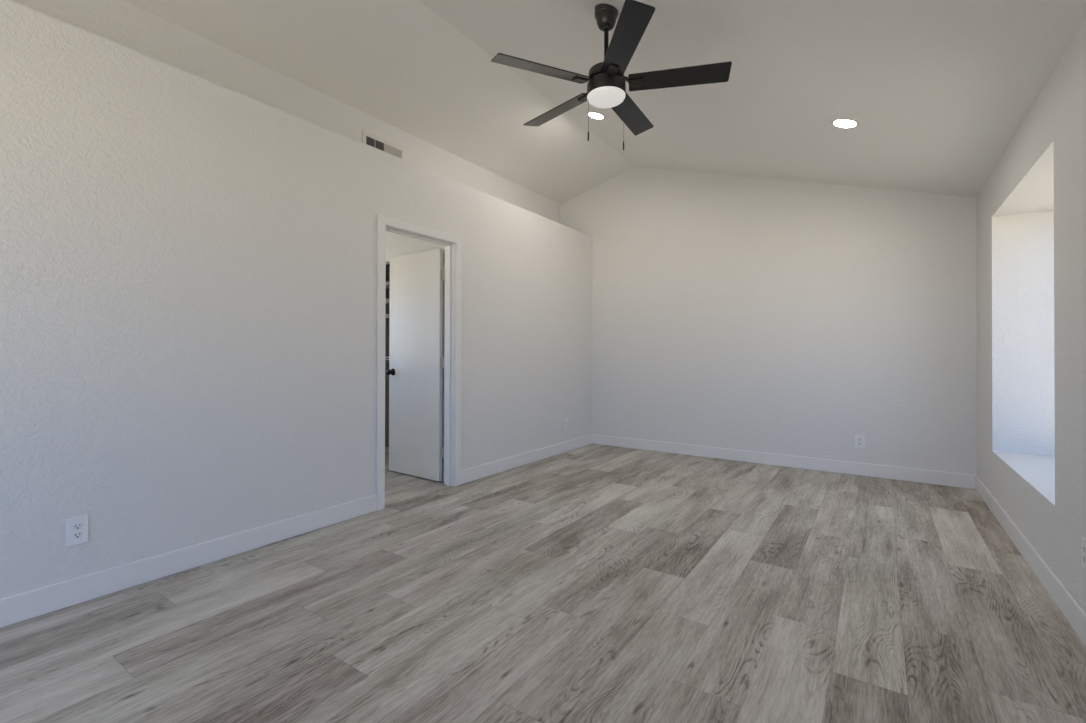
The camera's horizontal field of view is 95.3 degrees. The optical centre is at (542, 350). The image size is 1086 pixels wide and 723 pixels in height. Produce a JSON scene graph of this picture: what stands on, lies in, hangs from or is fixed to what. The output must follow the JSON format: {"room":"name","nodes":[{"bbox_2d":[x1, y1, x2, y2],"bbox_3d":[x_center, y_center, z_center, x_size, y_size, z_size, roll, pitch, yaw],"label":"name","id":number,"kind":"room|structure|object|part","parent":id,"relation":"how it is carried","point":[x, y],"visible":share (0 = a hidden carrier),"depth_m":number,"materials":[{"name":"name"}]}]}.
{"room":"empty living room","nodes":[
{"label":"empty living room","id":0,"kind":"room"},
{"bbox_2d":[12,0,559,222],"bbox_3d":[-2.022,-1.736,3.337,0.120,0.750,7.811,0,0,34],"label":"wall","id":1,"kind":"structure","parent":0,"point":[121,22],"depth_m":3.35,"materials":[{"name":"white paint"}]},
{"bbox_2d":[362,130,403,159],"bbox_3d":[-1.352,-1.724,4.205,0.009,0.144,0.424,0,0,34],"label":"air vent","id":2,"kind":"object","parent":1,"relation":"in","point":[369,139],"visible":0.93,"depth_m":4.20,"materials":[{"name":"metal"}]},
{"bbox_2d":[0,0,591,598],"bbox_3d":[-1.630,-0.154,3.058,0.120,2.616,7.811,0,0,34],"label":"wall","id":3,"kind":"structure","parent":0,"point":[188,261],"depth_m":2.65,"materials":[{"name":"white paint"}]},
{"bbox_2d":[66,515,88,546],"bbox_3d":[-2.109,0.818,2.241,0.008,0.124,0.076,0,0,34],"label":"wall outlet","id":4,"kind":"object","parent":3,"relation":"attached to","point":[77,527],"visible":1,"depth_m":2.24,"materials":[{"name":"plastic"}]},
{"bbox_2d":[72,523,82,529],"bbox_3d":[-2.107,0.798,2.239,0.002,0.028,0.034,0,0,34],"label":"receptacle","id":5,"kind":"object","parent":4,"relation":"attached to","point":[75,526],"depth_m":2.24,"materials":[{"name":"plastic"}]},
{"bbox_2d":[72,532,82,538],"bbox_3d":[-2.107,0.838,2.239,0.002,0.028,0.034,0,0,34],"label":"receptacle","id":6,"kind":"object","parent":4,"relation":"attached to","point":[75,535],"depth_m":2.24,"materials":[{"name":"plastic"}]},
{"bbox_2d":[0,494,376,627],"bbox_3d":[-2.486,1.084,1.683,0.014,0.121,4.563,0,0,34],"label":"baseboard","id":7,"kind":"structure","parent":3,"relation":"attached to","point":[23,606],"depth_m":2.50,"materials":[{"name":"paint"}]},
{"bbox_2d":[376,214,461,510],"bbox_3d":[-0.954,0.091,3.926,0.018,2.141,0.858,0,0,34],"label":"trim","id":8,"kind":"structure","parent":3,"relation":"attached to","point":[382,221],"depth_m":3.61,"materials":[{"name":"paint"}]},
{"bbox_2d":[386,226,454,485],"bbox_3d":[-1.011,0.117,3.965,0.120,2.090,0.756,0,0,34],"label":"trim","id":9,"kind":"structure","parent":3,"relation":"attached to","point":[449,373],"depth_m":4.25,"materials":[{"name":"paint"}]},
{"bbox_2d":[461,434,591,483],"bbox_3d":[-0.050,1.111,5.251,0.014,0.121,2.362,0,0,34],"label":"baseboard","id":10,"kind":"structure","parent":3,"relation":"attached to","point":[481,471],"depth_m":4.98,"materials":[{"name":"paint"}]},
{"bbox_2d":[125,0,634,203],"bbox_3d":[-1.532,-2.151,3.006,1.066,0.396,7.811,0,0,34],"label":"ceiling","id":11,"kind":"structure","parent":0,"point":[399,63],"depth_m":3.74,"materials":[{"name":"white paint"}]},
{"bbox_2d":[385,264,389,446],"bbox_3d":[-1.631,-0.076,5.460,1.350,2.490,0.700,0,0,34],"label":"wall","id":12,"kind":"structure","parent":0,"point":[387,311],"depth_m":6.00,"materials":[{"name":"paint"}]},
{"bbox_2d":[385,281,389,359],"bbox_3d":[-1.564,-0.323,5.558,1.246,0.862,0.362,0,0,34],"label":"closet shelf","id":13,"kind":"object","parent":12,"relation":"attached to","point":[388,282],"visible":0.07,"depth_m":5.49,"materials":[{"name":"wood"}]},
{"bbox_2d":[386,231,444,480],"bbox_3d":[-1.712,-0.054,5.031,2.240,2.440,0.100,0,0,34],"label":"wall","id":14,"kind":"structure","parent":0,"point":[396,244],"depth_m":4.61,"materials":[{"name":"white paint"}]},
{"bbox_2d":[386,249,444,480],"bbox_3d":[-1.161,0.130,4.548,0.765,2.045,0.171,0,0,36],"label":"door","id":15,"kind":"structure","parent":14,"relation":"in","point":[416,361],"depth_m":4.52,"materials":[{"name":"paint"}]},
{"bbox_3d":[-1.450,0.208,4.695,0.066,0.066,0.068,0,0,36],"label":"knob","id":16,"kind":"part","parent":15,"relation":"part of","materials":[{"name":"black metal"}]},
{"bbox_2d":[0,444,1085,722],"bbox_3d":[-0.989,1.178,2.610,6.160,0.050,8.051,0,0,34],"label":"floor","id":17,"kind":"structure","parent":0,"point":[592,583],"depth_m":2.12,"materials":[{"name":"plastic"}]},
{"bbox_2d":[419,0,1085,196],"bbox_3d":[0.185,-1.833,1.831,3.094,1.038,7.811,0,0,34],"label":"ceiling","id":18,"kind":"structure","parent":0,"point":[938,91],"depth_m":3.00,"materials":[{"name":"white paint"}]},
{"bbox_2d":[587,111,605,118],"bbox_3d":[0.481,-2.125,4.478,0.168,0.053,0.176,0,0,37],"label":"recessed light","id":19,"kind":"object","parent":18,"relation":"in","point":[596,115],"visible":0.95,"depth_m":4.46,"materials":[{"name":"white"}]},
{"bbox_2d":[589,113,602,118],"bbox_3d":[0.480,-2.122,4.478,0.133,0.002,0.133,20,11,33],"label":"diffuser","id":20,"kind":"object","parent":19,"relation":"attached to","point":[594,115],"depth_m":4.48,"materials":[{"name":"white plastic"}]},
{"bbox_2d":[491,0,731,149],"bbox_3d":[0.360,-1.497,2.765,1.262,0.798,1.228,0,0,34],"label":"ceiling fan","id":21,"kind":"object","parent":18,"relation":"hanging from","point":[606,85],"visible":1,"depth_m":2.64,"materials":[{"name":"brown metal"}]},
{"bbox_3d":[-0.003,-1.462,2.575,0.525,0.037,0.132,0,0,-24],"label":"blade","id":22,"kind":"part","parent":21,"relation":"part of","materials":[{"name":"black wood"}]},
{"bbox_3d":[0.093,-1.459,3.017,0.132,0.037,0.525,0,0,-42],"label":"blade","id":23,"kind":"part","parent":21,"relation":"part of","materials":[{"name":"black wood"}]},
{"bbox_3d":[0.349,-1.383,2.729,0.209,0.042,0.209,0,0,34],"label":"globe","id":24,"kind":"part","parent":21,"relation":"part of","materials":[{"name":"white glass"}]},
{"bbox_3d":[0.443,-1.284,2.717,0.008,0.272,0.008,0,0,34],"label":"pull chain","id":25,"kind":"part","parent":21,"relation":"part of","materials":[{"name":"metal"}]},
{"bbox_3d":[0.387,-1.462,2.347,0.132,0.037,0.525,0,0,-6],"label":"blade","id":26,"kind":"part","parent":21,"relation":"part of","materials":[{"name":"black wood"}]},
{"bbox_3d":[0.543,-1.458,3.062,0.132,0.037,0.525,0,0,30],"label":"blade","id":27,"kind":"part","parent":21,"relation":"part of","materials":[{"name":"black wood"}]},
{"bbox_3d":[0.725,-1.460,2.648,0.525,0.037,0.132,0,0,12],"label":"blade","id":28,"kind":"part","parent":21,"relation":"part of","materials":[{"name":"black wood"}]},
{"bbox_2d":[831,118,859,127],"bbox_3d":[2.071,-1.557,3.391,0.168,0.053,0.176,0,0,31],"label":"recessed light","id":29,"kind":"object","parent":18,"relation":"in","point":[838,122],"visible":1,"depth_m":3.38,"materials":[{"name":"white"}]},
{"bbox_2d":[834,120,855,126],"bbox_3d":[2.069,-1.554,3.391,0.133,0.002,0.133,20,11,33],"label":"diffuser","id":30,"kind":"object","parent":29,"relation":"attached to","point":[838,123],"depth_m":3.39,"materials":[{"name":"white plastic"}]},
{"bbox_2d":[560,166,976,474],"bbox_3d":[1.978,-0.633,5.400,4.399,3.620,0.120,0,0,34],"label":"wall","id":31,"kind":"structure","parent":0,"point":[766,315],"depth_m":5.00,"materials":[{"name":"white paint"}]},
{"bbox_2d":[592,434,975,488],"bbox_3d":[2.134,1.115,5.199,3.680,0.121,0.014,0,0,34],"label":"baseboard","id":32,"kind":"structure","parent":31,"relation":"attached to","point":[951,479],"depth_m":4.89,"materials":[{"name":"paint"}]},
{"bbox_2d":[855,435,864,448],"bbox_3d":[2.968,0.857,4.636,0.078,0.124,0.008,0,0,34],"label":"wall outlet","id":33,"kind":"object","parent":31,"relation":"attached to","point":[859,439],"visible":1,"depth_m":4.63,"materials":[{"name":"plastic"}]},
{"bbox_2d":[976,19,1085,611],"bbox_3d":[1.509,-0.164,0.915,0.120,2.625,7.811,0,0,34],"label":"wall","id":34,"kind":"structure","parent":0,"point":[1051,138],"depth_m":2.39,"materials":[{"name":"white paint"}]},
{"bbox_2d":[975,475,1085,645],"bbox_3d":[1.450,1.088,0.946,0.014,0.121,7.783,0,0,34],"label":"baseboard","id":35,"kind":"structure","parent":34,"relation":"attached to","point":[1073,612],"depth_m":2.46,"materials":[{"name":"paint"}]},
{"bbox_2d":[1014,173,1054,481],"bbox_3d":[3.098,-0.123,2.774,0.410,1.886,1.742,0,0,34],"label":"wall niche","id":36,"kind":"object","parent":34,"relation":"in","point":[1034,221],"visible":0.35,"depth_m":3.47,"materials":[{"name":"white paint"}]},
{"bbox_2d":[1081,537,1085,569],"bbox_3d":[2.140,0.807,1.952,0.008,0.116,0.076,0,0,34],"label":"wall outlet","id":37,"kind":"object","parent":34,"relation":"attached to","point":[1083,540],"visible":1,"depth_m":1.96,"materials":[{"name":"plastic"}]}
]}

